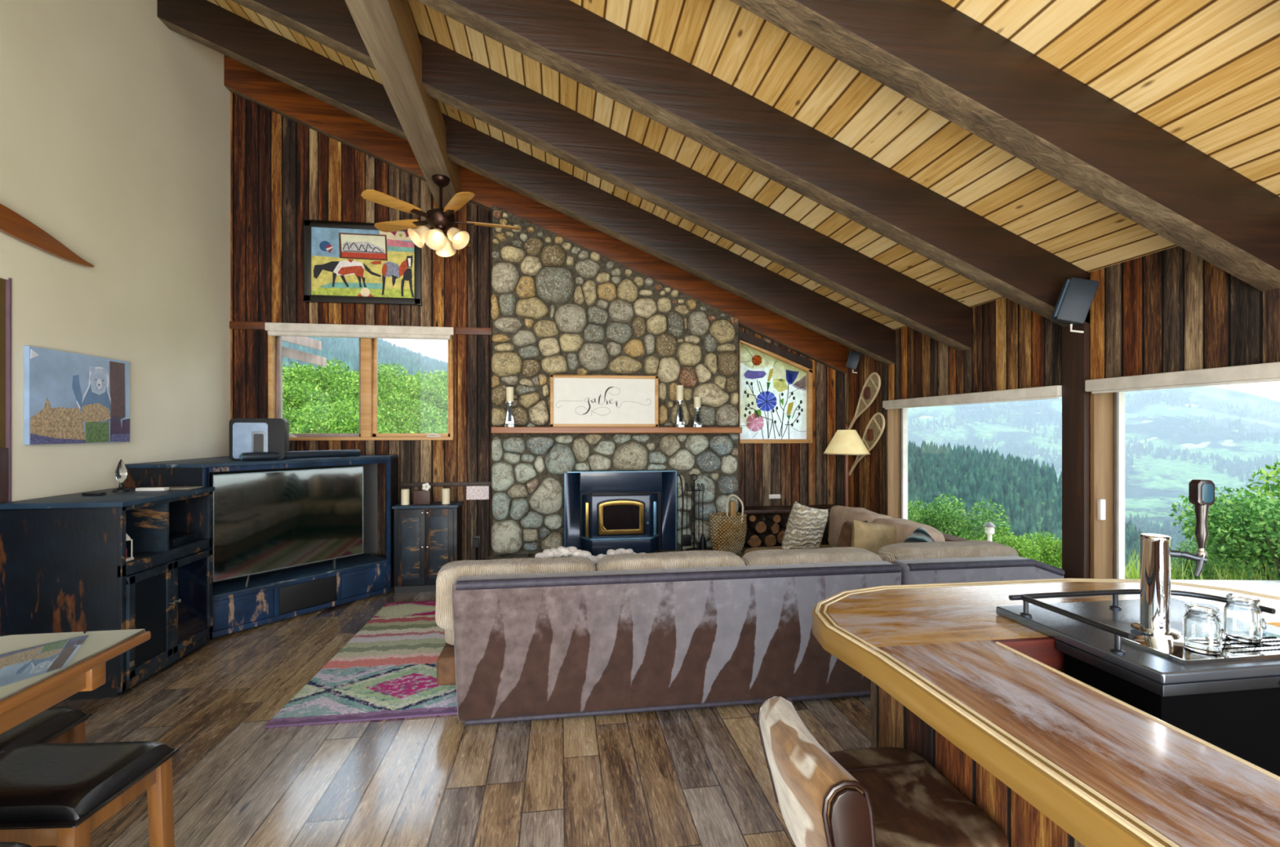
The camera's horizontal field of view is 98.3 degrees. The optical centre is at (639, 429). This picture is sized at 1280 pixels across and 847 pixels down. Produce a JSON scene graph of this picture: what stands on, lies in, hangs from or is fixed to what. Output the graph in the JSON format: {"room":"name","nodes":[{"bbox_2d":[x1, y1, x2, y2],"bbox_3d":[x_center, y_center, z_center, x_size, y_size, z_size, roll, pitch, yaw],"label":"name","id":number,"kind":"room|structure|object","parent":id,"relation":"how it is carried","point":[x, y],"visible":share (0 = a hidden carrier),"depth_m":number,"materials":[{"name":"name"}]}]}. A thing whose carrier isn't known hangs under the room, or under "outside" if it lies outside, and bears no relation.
{"room":"living room","nodes":[
{"label":"living room","id":0,"kind":"room"},
{"bbox_2d":[0,0,230,502],"bbox_3d":[-3.392,-0.979,1.779,0.140,4.958,7.100,0,0,-8],"label":"wall","id":1,"kind":"structure","parent":0,"point":[115,122],"depth_m":3.84,"materials":[{"name":"paint"}]},
{"bbox_2d":[0,278,8,502],"bbox_3d":[-3.485,0.333,2.498,0.124,2.335,1.149,0,0,-8],"label":"door","id":2,"kind":"structure","parent":1,"relation":"in","point":[3,451],"depth_m":3.06,"materials":[{"name":"brown wood"}]},
{"bbox_2d":[5,278,11,502],"bbox_3d":[-3.533,0.328,3.078,0.056,2.345,0.012,0,0,-8],"label":"trim","id":3,"kind":"structure","parent":1,"relation":"attached to","point":[8,282],"depth_m":3.08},
{"bbox_2d":[0,204,94,267],"bbox_3d":[-3.434,-1.172,2.763,0.038,0.257,1.674,0,0,-8],"label":"blade","id":4,"kind":"object","parent":1,"relation":"attached to","point":[12,224],"visible":1,"depth_m":3.17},
{"bbox_2d":[23,346,129,444],"bbox_3d":[-3.558,-0.198,3.533,0.032,0.565,0.745,0,0,-8],"label":"print","id":5,"kind":"object","parent":1,"relation":"attached to","point":[69,397],"visible":1,"depth_m":3.45,"materials":[{"name":"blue paper"}]},
{"bbox_2d":[156,0,895,365],"bbox_3d":[-0.684,-2.037,4.721,6.170,2.875,0.140,0,0,-8],"label":"beam","id":6,"kind":"structure","parent":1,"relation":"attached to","point":[204,22],"depth_m":4.64,"materials":[{"name":"wood"}]},
{"bbox_2d":[231,0,971,351],"bbox_3d":[-0.546,-2.037,3.781,6.170,2.875,0.140,0,0,-8],"label":"beam","id":7,"kind":"structure","parent":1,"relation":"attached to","point":[449,77],"depth_m":3.81,"materials":[{"name":"wood"}]},
{"bbox_2d":[416,0,1089,326],"bbox_3d":[-0.411,-2.037,2.856,6.170,2.875,0.140,0,0,-8],"label":"beam","id":8,"kind":"structure","parent":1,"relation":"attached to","point":[565,37],"depth_m":2.96,"materials":[{"name":"wood"}]},
{"bbox_2d":[729,0,1279,291],"bbox_3d":[-0.277,-2.037,1.930,6.170,2.875,0.140,0,0,-8],"label":"beam","id":9,"kind":"structure","parent":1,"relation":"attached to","point":[931,53],"depth_m":2.15,"materials":[{"name":"wood"}]},
{"bbox_2d":[36,584,871,846],"bbox_3d":[-0.314,1.575,2.253,6.490,0.150,7.150,0,0,-8],"label":"floor","id":10,"kind":"structure","parent":0,"point":[700,777],"depth_m":2.50,"materials":[{"name":"wood"}]},
{"bbox_2d":[0,706,92,846],"bbox_3d":[-2.003,1.191,1.643,0.444,0.618,0.314,0,0,-5],"label":"backless stool","id":11,"kind":"object","parent":10,"relation":"on","point":[55,725],"visible":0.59,"depth_m":1.70,"materials":[{"name":"leather"}]},
{"bbox_2d":[0,629,151,734],"bbox_3d":[-1.942,1.050,0.942,1.128,0.900,1.325,0,0,-8],"label":"pub table","id":12,"kind":"object","parent":10,"relation":"on","point":[38,672],"visible":1,"depth_m":1.46,"materials":[{"name":"brown wood"}]},
{"bbox_2d":[0,741,178,846],"bbox_3d":[-1.561,1.191,1.455,0.444,0.618,0.314,0,0,-2],"label":"backless stool","id":13,"kind":"object","parent":10,"relation":"on","point":[51,794],"visible":1,"depth_m":1.43,"materials":[{"name":"black leather"}]},
{"bbox_2d":[0,486,215,700],"bbox_3d":[-3.226,0.950,3.439,0.659,1.100,0.837,0,0,-8],"label":"media cabinet","id":14,"kind":"object","parent":10,"relation":"on","point":[64,566],"visible":0.94,"depth_m":3.09,"materials":[{"name":"blue paint"}]},
{"bbox_2d":[112,459,129,492],"bbox_3d":[-3.351,0.295,3.574,0.080,0.210,0.080,0,0,-8],"label":"ornament","id":15,"kind":"object","parent":14,"relation":"on","point":[121,472],"visible":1,"depth_m":3.56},
{"bbox_2d":[125,538,204,563],"bbox_3d":[-3.247,0.772,3.447,0.590,0.025,0.766,0,0,-8],"label":"shelf","id":16,"kind":"object","parent":14,"relation":"attached to","point":[140,555],"depth_m":3.44,"materials":[{"name":"paint"}]},
{"bbox_2d":[168,532,198,548],"bbox_3d":[-3.089,0.730,3.647,0.180,0.059,0.250,0,0,-8],"label":"media box","id":17,"kind":"object","parent":14,"relation":"on","point":[175,540],"visible":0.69,"depth_m":3.65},
{"bbox_2d":[123,454,398,638],"bbox_3d":[-3.242,0.860,4.774,1.274,1.240,1.948,0,0,34],"label":"entertainment center","id":18,"kind":"object","parent":10,"relation":"on","point":[273,596],"depth_m":4.43,"materials":[{"name":"blue paint"}]},
{"bbox_2d":[229,417,288,461],"bbox_3d":[-3.026,0.074,4.404,0.370,0.330,0.171,0,0,-22],"label":"subwoofer","id":19,"kind":"object","parent":18,"relation":"on","point":[246,435],"visible":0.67,"depth_m":4.33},
{"bbox_2d":[239,449,360,461],"bbox_3d":[-2.772,0.207,4.575,0.064,0.065,0.921,0,0,34],"label":"soundbar","id":20,"kind":"object","parent":18,"relation":"on","point":[259,456],"visible":1,"depth_m":4.52,"materials":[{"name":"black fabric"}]},
{"bbox_2d":[213,553,386,598],"bbox_3d":[-2.896,1.191,4.622,0.522,0.018,1.420,0,0,34],"label":"shelf","id":21,"kind":"object","parent":18,"relation":"attached to","point":[264,581],"depth_m":4.51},
{"bbox_2d":[264,600,457,728],"bbox_3d":[-0.712,1.493,3.964,2.665,0.012,2.010,0,0,-8],"label":"area rug","id":22,"kind":"object","parent":10,"relation":"on","point":[388,670],"visible":0.44,"depth_m":3.30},
{"bbox_2d":[391,501,463,593],"bbox_3d":[-2.000,1.100,5.238,0.585,0.800,0.316,0,0,-8],"label":"base cabinet","id":23,"kind":"object","parent":10,"relation":"on","point":[428,537],"visible":0.92,"depth_m":5.11,"materials":[{"name":"blue paint"}]},
{"bbox_2d":[413,483,431,504],"bbox_3d":[-2.047,0.598,5.218,0.155,0.203,0.083,0,0,-8],"label":"box","id":24,"kind":"object","parent":23,"relation":"on","point":[424,496],"visible":1,"depth_m":5.18,"materials":[{"name":"brown wood"}]},
{"bbox_2d":[491,204,738,555],"bbox_3d":[-0.213,-0.330,5.514,2.461,3.660,0.322,0,0,-8],"label":"stone chimney","id":25,"kind":"object","parent":10,"relation":"on","point":[560,306],"visible":0.88,"depth_m":5.40,"materials":[{"name":"stone"}]},
{"bbox_2d":[491,426,742,433],"bbox_3d":[-0.197,0.003,5.371,2.400,0.059,0.217,0,0,-8],"label":"mantel shelf","id":26,"kind":"object","parent":25,"relation":"attached to","point":[494,429],"visible":1,"depth_m":5.26,"materials":[{"name":"brown wood"}]},
{"bbox_2d":[504,386,515,426],"bbox_3d":[-1.214,-0.219,5.169,0.104,0.383,0.104,0,0,-8],"label":"candle holder","id":27,"kind":"object","parent":26,"relation":"on","point":[509,422],"visible":0.98,"depth_m":5.14,"materials":[{"name":"metal"}]},
{"bbox_2d":[550,374,658,426],"bbox_3d":[-0.338,-0.276,5.332,1.046,0.503,0.040,0,0,-8],"label":"gather sign","id":28,"kind":"object","parent":26,"relation":"on","point":[575,400],"visible":0.98,"depth_m":5.33,"materials":[{"name":"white wood"}]},
{"bbox_2d":[674,385,684,426],"bbox_3d":[0.389,-0.236,5.403,0.104,0.418,0.104,0,0,-8],"label":"candle holder","id":29,"kind":"object","parent":26,"relation":"on","point":[679,422],"visible":0.98,"depth_m":5.37,"materials":[{"name":"metal"}]},
{"bbox_2d":[692,396,702,426],"bbox_3d":[0.562,-0.181,5.428,0.104,0.308,0.104,0,0,-8],"label":"candle holder","id":30,"kind":"object","parent":26,"relation":"on","point":[697,422],"visible":0.98,"depth_m":5.40,"materials":[{"name":"metal"}]},
{"bbox_2d":[487,546,781,559],"bbox_3d":[0.230,1.350,5.352,3.320,0.300,0.385,0,0,-8],"label":"hearth","id":31,"kind":"object","parent":10,"relation":"on","point":[740,555],"visible":0.11,"depth_m":5.29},
{"bbox_2d":[564,470,676,555],"bbox_3d":[-0.187,0.802,5.456,1.105,0.791,0.368,0,0,-8],"label":"insert","id":32,"kind":"object","parent":31,"relation":"on","point":[604,511],"visible":0.92,"depth_m":5.37,"materials":[{"name":"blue metal"}]},
{"bbox_2d":[582,491,657,538],"bbox_3d":[-0.182,0.901,5.367,0.747,0.593,0.165,0,0,-8],"label":"stove","id":33,"kind":"object","parent":32,"relation":"in","point":[605,514],"depth_m":5.32,"materials":[{"name":"black metal"}]},
{"bbox_2d":[683,474,706,551],"bbox_3d":[0.532,0.818,5.474,0.234,0.764,0.170,0,0,-8],"label":"fireplace tool set","id":34,"kind":"object","parent":31,"relation":"on","point":[686,538],"visible":0.98,"depth_m":5.45,"materials":[{"name":"black metal"}]},
{"bbox_2d":[708,494,746,554],"bbox_3d":[0.856,0.913,5.390,0.374,0.569,0.282,0,0,-8],"label":"wicker basket","id":35,"kind":"object","parent":31,"relation":"on","point":[726,533],"visible":0.94,"depth_m":5.28,"materials":[{"name":"wicker"}]},
{"bbox_2d":[755,531,776,546],"bbox_3d":[1.305,1.122,5.739,0.120,0.119,0.260,0,0,-8],"label":"log","id":36,"kind":"object","parent":31,"relation":"on","point":[766,539],"visible":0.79,"depth_m":5.62,"materials":[{"name":"brown wood"}]},
{"bbox_2d":[738,504,839,548],"bbox_3d":[1.587,1.004,5.785,1.150,0.388,0.290,0,0,-8],"label":"niche","id":37,"kind":"object","parent":31,"relation":"on","point":[785,508],"visible":0.25,"depth_m":5.68,"materials":[{"name":"brown wood"}]},
{"bbox_2d":[435,546,901,725],"bbox_3d":[0.151,1.107,3.356,2.583,0.786,0.922,0,0,-8],"label":"sofa section","id":38,"kind":"object","parent":10,"relation":"on","point":[526,639],"visible":0.94,"depth_m":2.91,"materials":[{"name":"fabric"}]},
{"bbox_2d":[435,557,596,631],"bbox_3d":[-0.673,0.900,3.064,0.868,0.356,0.213,0,0,-8],"label":"cushion","id":39,"kind":"object","parent":38,"relation":"on","point":[448,574],"depth_m":2.97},
{"bbox_2d":[534,546,645,565],"bbox_3d":[-0.298,0.859,3.425,0.679,0.365,0.436,0,0,-8],"label":"knit throw blanket","id":40,"kind":"object","parent":38,"relation":"on","point":[561,552],"visible":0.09,"depth_m":3.21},
{"bbox_2d":[595,550,745,571],"bbox_3d":[0.181,0.902,3.189,0.868,0.375,0.217,0,0,-8],"label":"cushion","id":41,"kind":"object","parent":38,"relation":"on","point":[696,558],"depth_m":3.12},
{"bbox_2d":[741,546,882,565],"bbox_3d":[1.032,0.900,3.313,0.852,0.357,0.214,0,0,-8],"label":"cushion","id":42,"kind":"object","parent":38,"relation":"on","point":[840,554],"depth_m":3.24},
{"bbox_2d":[823,423,870,506],"bbox_3d":[2.034,0.720,5.451,0.436,1.560,0.436,0,0,-8],"label":"floor lamp","id":43,"kind":"object","parent":10,"relation":"on","point":[846,442],"visible":0.8,"depth_m":5.35,"materials":[{"name":"fabric"}]},
{"bbox_2d":[744,505,968,554],"bbox_3d":[1.688,1.095,4.395,1.330,0.810,1.590,0,0,-8],"label":"sofa side section","id":44,"kind":"object","parent":10,"relation":"on","point":[838,515],"visible":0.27,"depth_m":4.58,"materials":[{"name":"brown fabric"}]},
{"bbox_2d":[744,545,833,554],"bbox_3d":[1.486,1.150,4.775,1.040,0.170,0.760,0,0,-8],"label":"seat cushion","id":45,"kind":"object","parent":44,"relation":"on","point":[751,549],"depth_m":4.99,"materials":[{"name":"fabric"}]},
{"bbox_2d":[782,501,828,549],"bbox_3d":[1.426,0.860,4.774,0.456,0.511,0.240,0,0,-8],"label":"throw pillow","id":46,"kind":"object","parent":44,"relation":"on","point":[806,526],"visible":0.9,"depth_m":4.69,"materials":[{"name":"fabric"}]},
{"bbox_2d":[837,520,868,547],"bbox_3d":[1.713,0.885,4.434,0.348,0.361,0.260,0,0,-8],"label":"throw pillow","id":47,"kind":"object","parent":44,"relation":"on","point":[846,534],"visible":0.36,"depth_m":4.32,"materials":[{"name":"brown fabric"}]},
{"bbox_2d":[827,505,892,547],"bbox_3d":[1.922,0.898,4.847,0.302,0.416,0.729,0,0,-8],"label":"cushion","id":48,"kind":"object","parent":44,"relation":"on","point":[838,515],"depth_m":4.91,"materials":[{"name":"beige fabric"}]},
{"bbox_2d":[850,519,896,554],"bbox_3d":[1.781,0.875,4.142,0.526,0.437,0.227,0,0,-8],"label":"throw pillow","id":49,"kind":"object","parent":44,"relation":"on","point":[872,537],"visible":0.46,"depth_m":4.05,"materials":[{"name":"beige fabric"}]},
{"bbox_2d":[871,518,945,543],"bbox_3d":[2.010,0.907,4.215,0.302,0.423,0.656,0,0,-8],"label":"cushion","id":50,"kind":"object","parent":44,"relation":"on","point":[904,528],"depth_m":4.05,"materials":[{"name":"beige fabric"}]},
{"bbox_2d":[903,526,934,542],"bbox_3d":[1.855,0.862,3.702,0.420,0.427,0.270,0,0,-8],"label":"throw pillow","id":51,"kind":"object","parent":44,"relation":"on","point":[920,535],"visible":0.08,"depth_m":3.67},
{"bbox_2d":[757,694,1008,846],"bbox_3d":[0.562,1.112,1.355,0.468,0.776,0.400,0,0,-8],"label":"bar stool","id":52,"kind":"object","parent":10,"relation":"on","point":[882,797],"visible":1,"depth_m":1.26,"materials":[{"name":"brown leather"}]},
{"bbox_2d":[827,746,1008,846],"bbox_3d":[0.620,0.925,1.359,0.352,0.087,0.385,0,0,-8],"label":"seat cushion","id":53,"kind":"object","parent":52,"relation":"on","point":[913,805],"depth_m":1.30,"materials":[{"name":"leather"}]},
{"bbox_2d":[876,540,1064,585],"bbox_3d":[1.975,1.103,3.397,1.020,0.794,0.447,0,0,-8],"label":"sofa corner section","id":54,"kind":"object","parent":10,"relation":"on","point":[970,561],"visible":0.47,"depth_m":3.23,"materials":[{"name":"fabric"}]},
{"bbox_2d":[876,540,1018,564],"bbox_3d":[1.920,0.901,3.453,0.885,0.388,0.225,0,0,-8],"label":"cushion","id":55,"kind":"object","parent":54,"relation":"on","point":[890,553],"depth_m":3.37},
{"bbox_2d":[812,578,1279,846],"bbox_3d":[1.514,1.023,0.680,1.727,0.954,2.708,0,0,-8],"label":"bar counter","id":56,"kind":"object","parent":10,"relation":"on","point":[984,697],"depth_m":1.13,"materials":[{"name":"brown wood"}]},
{"bbox_2d":[827,582,1134,648],"bbox_3d":[1.083,0.573,1.707,1.079,0.045,0.461,0,0,-8],"label":"countertop","id":57,"kind":"structure","parent":56,"relation":"on","point":[945,615],"depth_m":1.67,"materials":[{"name":"wood"}]},
{"bbox_2d":[870,640,1279,846],"bbox_3d":[0.913,0.573,0.335,0.347,0.045,2.200,0,0,-8],"label":"countertop","id":58,"kind":"structure","parent":56,"relation":"on","point":[1189,792],"depth_m":0.95,"materials":[{"name":"wood"}]},
{"bbox_2d":[1078,582,1279,627],"bbox_3d":[2.050,0.573,0.731,0.561,0.045,2.655,0,0,-8],"label":"countertop","id":59,"kind":"structure","parent":56,"relation":"on","point":[1270,619],"depth_m":1.84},
{"bbox_2d":[995,589,1279,777],"bbox_3d":[1.389,0.975,1.457,0.630,1.010,0.473,0,0,-8],"label":"kegerator","id":60,"kind":"object","parent":10,"relation":"on","point":[1228,700],"visible":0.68,"depth_m":1.26,"materials":[{"name":"metal"}]},
{"bbox_2d":[1130,479,1214,637],"bbox_3d":[1.354,0.322,1.421,0.141,0.394,0.118,0,0,-8],"label":"tap tower","id":61,"kind":"object","parent":60,"relation":"on","point":[1156,553],"visible":1,"depth_m":1.40,"materials":[{"name":"silver metal"}]},
{"bbox_2d":[1188,479,1214,557],"bbox_3d":[1.408,0.223,1.386,0.044,0.196,0.033,0,0,-8],"label":"tap","id":62,"kind":"object","parent":61,"relation":"on","point":[1201,492],"depth_m":1.38,"materials":[{"name":"silver metal"}]},
{"bbox_2d":[1121,631,1279,665],"bbox_3d":[1.414,0.520,1.341,0.419,0.008,0.154,0,0,-8],"label":"drip tray","id":63,"kind":"object","parent":60,"relation":"on","point":[1172,650],"depth_m":1.30,"materials":[{"name":"silver metal"}]},
{"bbox_2d":[1182,601,1226,654],"bbox_3d":[1.337,0.467,1.307,0.090,0.104,0.066,0,0,-8],"label":"mug","id":64,"kind":"object","parent":60,"relation":"on","point":[1203,632],"visible":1,"depth_m":1.28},
{"bbox_2d":[1223,593,1266,642],"bbox_3d":[1.512,0.467,1.378,0.093,0.104,0.066,0,0,-8],"label":"mug","id":65,"kind":"object","parent":60,"relation":"on","point":[1243,620],"visible":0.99,"depth_m":1.36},
{"bbox_2d":[230,91,843,560],"bbox_3d":[-0.812,-1.000,5.672,6.290,4.999,0.160,0,0,-8],"label":"wall","id":66,"kind":"structure","parent":0,"point":[284,172],"depth_m":5.34,"materials":[{"name":"wood"}]},
{"bbox_2d":[229,321,265,329],"bbox_3d":[-3.660,-0.975,5.176,0.310,0.070,0.040,0,0,-8],"label":"trim","id":67,"kind":"structure","parent":66,"relation":"attached to","point":[233,325],"depth_m":5.16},
{"bbox_2d":[267,334,453,440],"bbox_3d":[-2.669,-0.440,5.378,1.676,1.086,0.173,0,0,-8],"label":"window","id":68,"kind":"structure","parent":66,"relation":"in","point":[368,347],"depth_m":5.33,"materials":[{"name":"brown wood"}]},
{"bbox_2d":[265,322,453,340],"bbox_3d":[-2.655,-0.939,5.282,1.690,0.121,0.054,0,0,-8],"label":"roller blind","id":69,"kind":"object","parent":68,"relation":"attached to","point":[273,329],"visible":1,"depth_m":5.26,"materials":[{"name":"fabric"}]},
{"bbox_2d":[302,218,422,306],"bbox_3d":[-2.645,-1.595,5.300,1.065,0.779,0.043,0,0,-8],"label":"framed painting","id":70,"kind":"object","parent":66,"relation":"attached to","point":[344,262],"visible":0.94,"depth_m":5.28,"materials":[{"name":"paint"}]},
{"bbox_2d":[344,0,461,211],"bbox_3d":[-1.233,-2.315,2.013,0.469,0.330,6.940,0,0,-8],"label":"beam","id":71,"kind":"structure","parent":66,"relation":"attached to","point":[387,29],"depth_m":3.45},
{"bbox_2d":[360,174,521,257],"bbox_3d":[-1.680,-1.816,4.758,1.282,0.664,1.276,0,0,-8],"label":"ceiling fan","id":72,"kind":"object","parent":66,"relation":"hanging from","point":[443,220],"visible":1,"depth_m":4.63,"materials":[{"name":"brown wood"}]},
{"bbox_2d":[399,481,491,487],"bbox_3d":[-1.889,0.535,5.434,0.890,0.040,0.040,0,0,-8],"label":"trim","id":73,"kind":"structure","parent":66,"relation":"attached to","point":[479,483],"depth_m":5.42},
{"bbox_2d":[455,327,492,335],"bbox_3d":[-1.642,-0.975,5.470,0.350,0.070,0.040,0,0,-8],"label":"trim","id":74,"kind":"structure","parent":66,"relation":"attached to","point":[459,331],"depth_m":5.45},
{"bbox_2d":[466,485,488,500],"bbox_3d":[-1.604,0.623,5.471,0.215,0.135,0.007,0,0,-8],"label":"notice","id":75,"kind":"object","parent":66,"relation":"attached to","point":[472,492],"visible":1,"depth_m":5.47,"materials":[{"name":"paper"}]},
{"bbox_2d":[223,54,847,373],"bbox_3d":[-0.803,-2.037,5.542,6.170,2.875,0.100,0,0,-8],"label":"trim","id":76,"kind":"structure","parent":66,"relation":"attached to","point":[246,82],"depth_m":5.45,"materials":[{"name":"wood"}]},
{"bbox_2d":[738,338,812,443],"bbox_3d":[1.449,-0.411,5.931,0.810,1.108,0.080,0,0,-8],"label":"window","id":77,"kind":"structure","parent":66,"relation":"in","point":[775,391],"depth_m":5.94,"materials":[{"name":"multicoloured glass"}]},
{"bbox_2d":[738,329,812,368],"bbox_3d":[1.418,-0.867,5.902,0.880,0.419,0.030,0,0,-8],"label":"trim","id":78,"kind":"structure","parent":66,"relation":"attached to","point":[797,359],"depth_m":5.89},
{"bbox_2d":[207,0,1279,329],"bbox_3d":[0.021,-2.112,2.555,7.240,3.177,7.650,0,0,-8],"label":"ceiling","id":79,"kind":"structure","parent":0,"point":[1206,73],"depth_m":2.72,"materials":[{"name":"brown wood"}]},
{"bbox_2d":[843,245,1279,578],"bbox_3d":[2.813,0.290,2.608,0.200,2.420,6.950,0,0,-8],"label":"wall","id":80,"kind":"structure","parent":0,"point":[1172,309],"depth_m":3.14,"materials":[{"name":"wood"}]},
{"bbox_2d":[845,351,862,373],"bbox_3d":[2.163,-0.682,5.591,0.161,0.226,0.144,0,0,-8],"label":"wall speaker","id":81,"kind":"object","parent":80,"relation":"attached to","point":[854,358],"visible":0.98,"depth_m":5.56,"materials":[{"name":"black plastic"}]},
{"bbox_2d":[848,372,880,430],"bbox_3d":[2.242,-0.275,5.568,0.038,0.573,0.590,0,0,-8],"label":"snowshoe","id":82,"kind":"object","parent":80,"relation":"attached to","point":[868,391],"visible":1,"depth_m":5.47,"materials":[{"name":"brown wood"}]},
{"bbox_2d":[848,412,884,475],"bbox_3d":[2.247,0.157,5.529,0.038,0.649,0.649,0,0,-8],"label":"snowshoe","id":83,"kind":"object","parent":80,"relation":"attached to","point":[870,433],"visible":0.87,"depth_m":5.40,"materials":[{"name":"brown wood"}]},
{"bbox_2d":[886,408,907,519],"bbox_3d":[2.554,0.384,4.316,0.220,1.293,1.881,0,0,-8],"label":"window frame","id":84,"kind":"structure","parent":80,"relation":"in","point":[896,419],"depth_m":5.22,"materials":[{"name":"brown wood"}]},
{"bbox_2d":[882,385,1062,409],"bbox_3d":[2.437,-0.232,4.284,0.059,0.080,1.845,0,0,-8],"label":"roller blind","id":85,"kind":"object","parent":80,"relation":"attached to","point":[1055,392],"visible":0.94,"depth_m":3.97,"materials":[{"name":"fabric"}]},
{"bbox_2d":[1050,277,1099,333],"bbox_3d":[2.436,-0.692,3.099,0.221,0.306,0.198,0,0,-8],"label":"wall speaker","id":86,"kind":"object","parent":80,"relation":"attached to","point":[1076,296],"visible":1,"depth_m":3.06,"materials":[{"name":"black plastic"}]},
{"bbox_2d":[1050,279,1070,319],"bbox_3d":[2.377,-0.736,3.130,0.072,0.205,0.099,0,0,27],"label":"grille","id":87,"kind":"object","parent":86,"relation":"attached to","point":[1061,311],"depth_m":3.08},
{"bbox_2d":[1062,278,1089,578],"bbox_3d":[2.678,0.305,3.310,0.205,2.390,0.147,0,0,-8],"label":"post","id":88,"kind":"object","parent":80,"relation":"attached to","point":[1075,345],"depth_m":3.28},
{"bbox_2d":[1090,391,1124,579],"bbox_3d":[2.860,0.376,2.216,0.220,1.308,2.066,0,0,-8],"label":"window frame","id":89,"kind":"structure","parent":80,"relation":"in","point":[1107,409],"depth_m":3.21,"materials":[{"name":"brown wood"}]},
{"bbox_2d":[1084,361,1279,393],"bbox_3d":[2.742,-0.247,2.189,0.059,0.080,2.040,0,0,-8],"label":"roller blind","id":90,"kind":"object","parent":80,"relation":"attached to","point":[1264,372],"visible":1,"depth_m":2.66,"materials":[{"name":"fabric"}]},
{"bbox_2d":[1170,579,1279,596],"bbox_3d":[4.835,1.635,4.091,4.150,0.230,3.500,0,0,-8],"label":"patio slab","id":91,"kind":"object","parent":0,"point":[1272,588],"depth_m":5.43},
{"label":"outside","id":92,"kind":"structure","parent":0,"visible":0},
{"bbox_3d":[-26.472,0.666,36.470,73.047,5.109,70.177,0,0,-8],"label":"hill","id":93,"kind":"object","parent":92,"visible":0},
{"bbox_2d":[281,336,326,418],"bbox_3d":[-5.120,0.106,7.732,1.300,3.388,0.220,0,0,-8],"label":"pergola","id":94,"kind":"object","parent":93,"relation":"on","point":[300,340],"visible":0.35,"depth_m":7.76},
{"bbox_2d":[282,359,448,433],"bbox_3d":[-22.578,-2.405,34.162,32.473,8.188,50.922,0,0,-8],"label":"thicket","id":95,"kind":"object","parent":93,"relation":"on","point":[313,402],"visible":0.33,"depth_m":26.76,"materials":[{"name":"green plant"}]},
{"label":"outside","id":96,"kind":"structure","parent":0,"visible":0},
{"bbox_2d":[282,364,349,377],"bbox_3d":[-219.439,-48.391,305.627,603.853,112.573,571.789,0,0,-8],"label":"hill","id":97,"kind":"structure","parent":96,"point":[313,365],"depth_m":134.32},
{"bbox_2d":[282,337,448,384],"bbox_3d":[-175.037,-49.865,270.942,247.987,82.788,331.722,0,0,-8],"label":"mountain","id":98,"kind":"structure","parent":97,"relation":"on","point":[346,350],"depth_m":160.00},
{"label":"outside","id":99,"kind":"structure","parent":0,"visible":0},
{"bbox_3d":[32.202,16.018,42.009,73.571,28.621,72.882,0,0,-8],"label":"hill","id":100,"kind":"object","parent":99,"visible":0},
{"bbox_2d":[907,493,1012,541],"bbox_3d":[4.400,1.413,7.770,1.438,1.093,1.106,0,0,-34],"label":"shrub","id":101,"kind":"object","parent":100,"relation":"on","point":[953,523],"visible":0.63,"depth_m":7.65,"materials":[{"name":"green plant"}]},
{"bbox_2d":[984,524,1062,561],"bbox_3d":[4.947,1.598,7.212,0.880,0.599,0.845,0,0,43],"label":"shrub","id":102,"kind":"object","parent":100,"relation":"on","point":[1019,544],"visible":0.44,"depth_m":7.12,"materials":[{"name":"green plant"}]},
{"bbox_2d":[1031,537,1062,567],"bbox_3d":[5.474,1.643,7.091,0.789,0.559,0.822,0,0,20],"label":"shrub","id":103,"kind":"object","parent":100,"relation":"on","point":[1055,557],"visible":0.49,"depth_m":7.08,"materials":[{"name":"green plant"}]},
{"bbox_2d":[1124,548,1279,580],"bbox_3d":[7.850,2.253,6.963,5.389,2.005,5.744,0,0,-8],"label":"grass","id":104,"kind":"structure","parent":100,"relation":"on","point":[1135,574],"depth_m":6.56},
{"bbox_2d":[1170,538,1268,580],"bbox_3d":[6.859,1.691,6.681,0.719,0.710,0.935,0,0,3],"label":"shrub","id":105,"kind":"object","parent":100,"relation":"on","point":[1206,566],"visible":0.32,"depth_m":6.66,"materials":[{"name":"green plant"}]},
{"bbox_2d":[1168,485,1279,580],"bbox_3d":[6.880,1.217,5.794,1.592,1.400,2.069,0,0,-25],"label":"shrub","id":106,"kind":"object","parent":100,"relation":"on","point":[1260,528],"visible":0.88,"depth_m":5.87,"materials":[{"name":"green plant"}]},
{"bbox_2d":[1204,459,1279,580],"bbox_3d":[9.370,2.029,7.548,4.601,3.509,5.021,0,0,-8],"label":"thicket","id":107,"kind":"object","parent":100,"relation":"on","point":[1271,494],"visible":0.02,"depth_m":7.38,"materials":[{"name":"green plant"}]},
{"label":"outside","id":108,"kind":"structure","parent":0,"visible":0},
{"bbox_2d":[907,457,1059,539],"bbox_3d":[277.502,70.061,360.107,621.971,168.572,619.478,0,0,-8],"label":"hill","id":109,"kind":"structure","parent":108,"point":[1038,523],"depth_m":232.00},
{"bbox_2d":[907,440,1241,579],"bbox_3d":[181.152,43.589,238.103,341.901,82.356,335.776,0,0,-8],"label":"conifer forest","id":110,"kind":"object","parent":109,"relation":"on","point":[986,472],"visible":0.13,"depth_m":237.85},
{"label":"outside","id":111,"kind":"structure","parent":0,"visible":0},
{"bbox_2d":[907,386,1279,546],"bbox_3d":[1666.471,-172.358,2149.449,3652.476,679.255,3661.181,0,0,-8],"label":"hill","id":112,"kind":"structure","parent":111,"point":[1153,486],"depth_m":1818.15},
{"bbox_2d":[907,389,1279,565],"bbox_3d":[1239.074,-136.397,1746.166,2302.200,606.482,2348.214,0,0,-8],"label":"mountains","id":113,"kind":"structure","parent":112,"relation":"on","point":[1241,468],"depth_m":1694.29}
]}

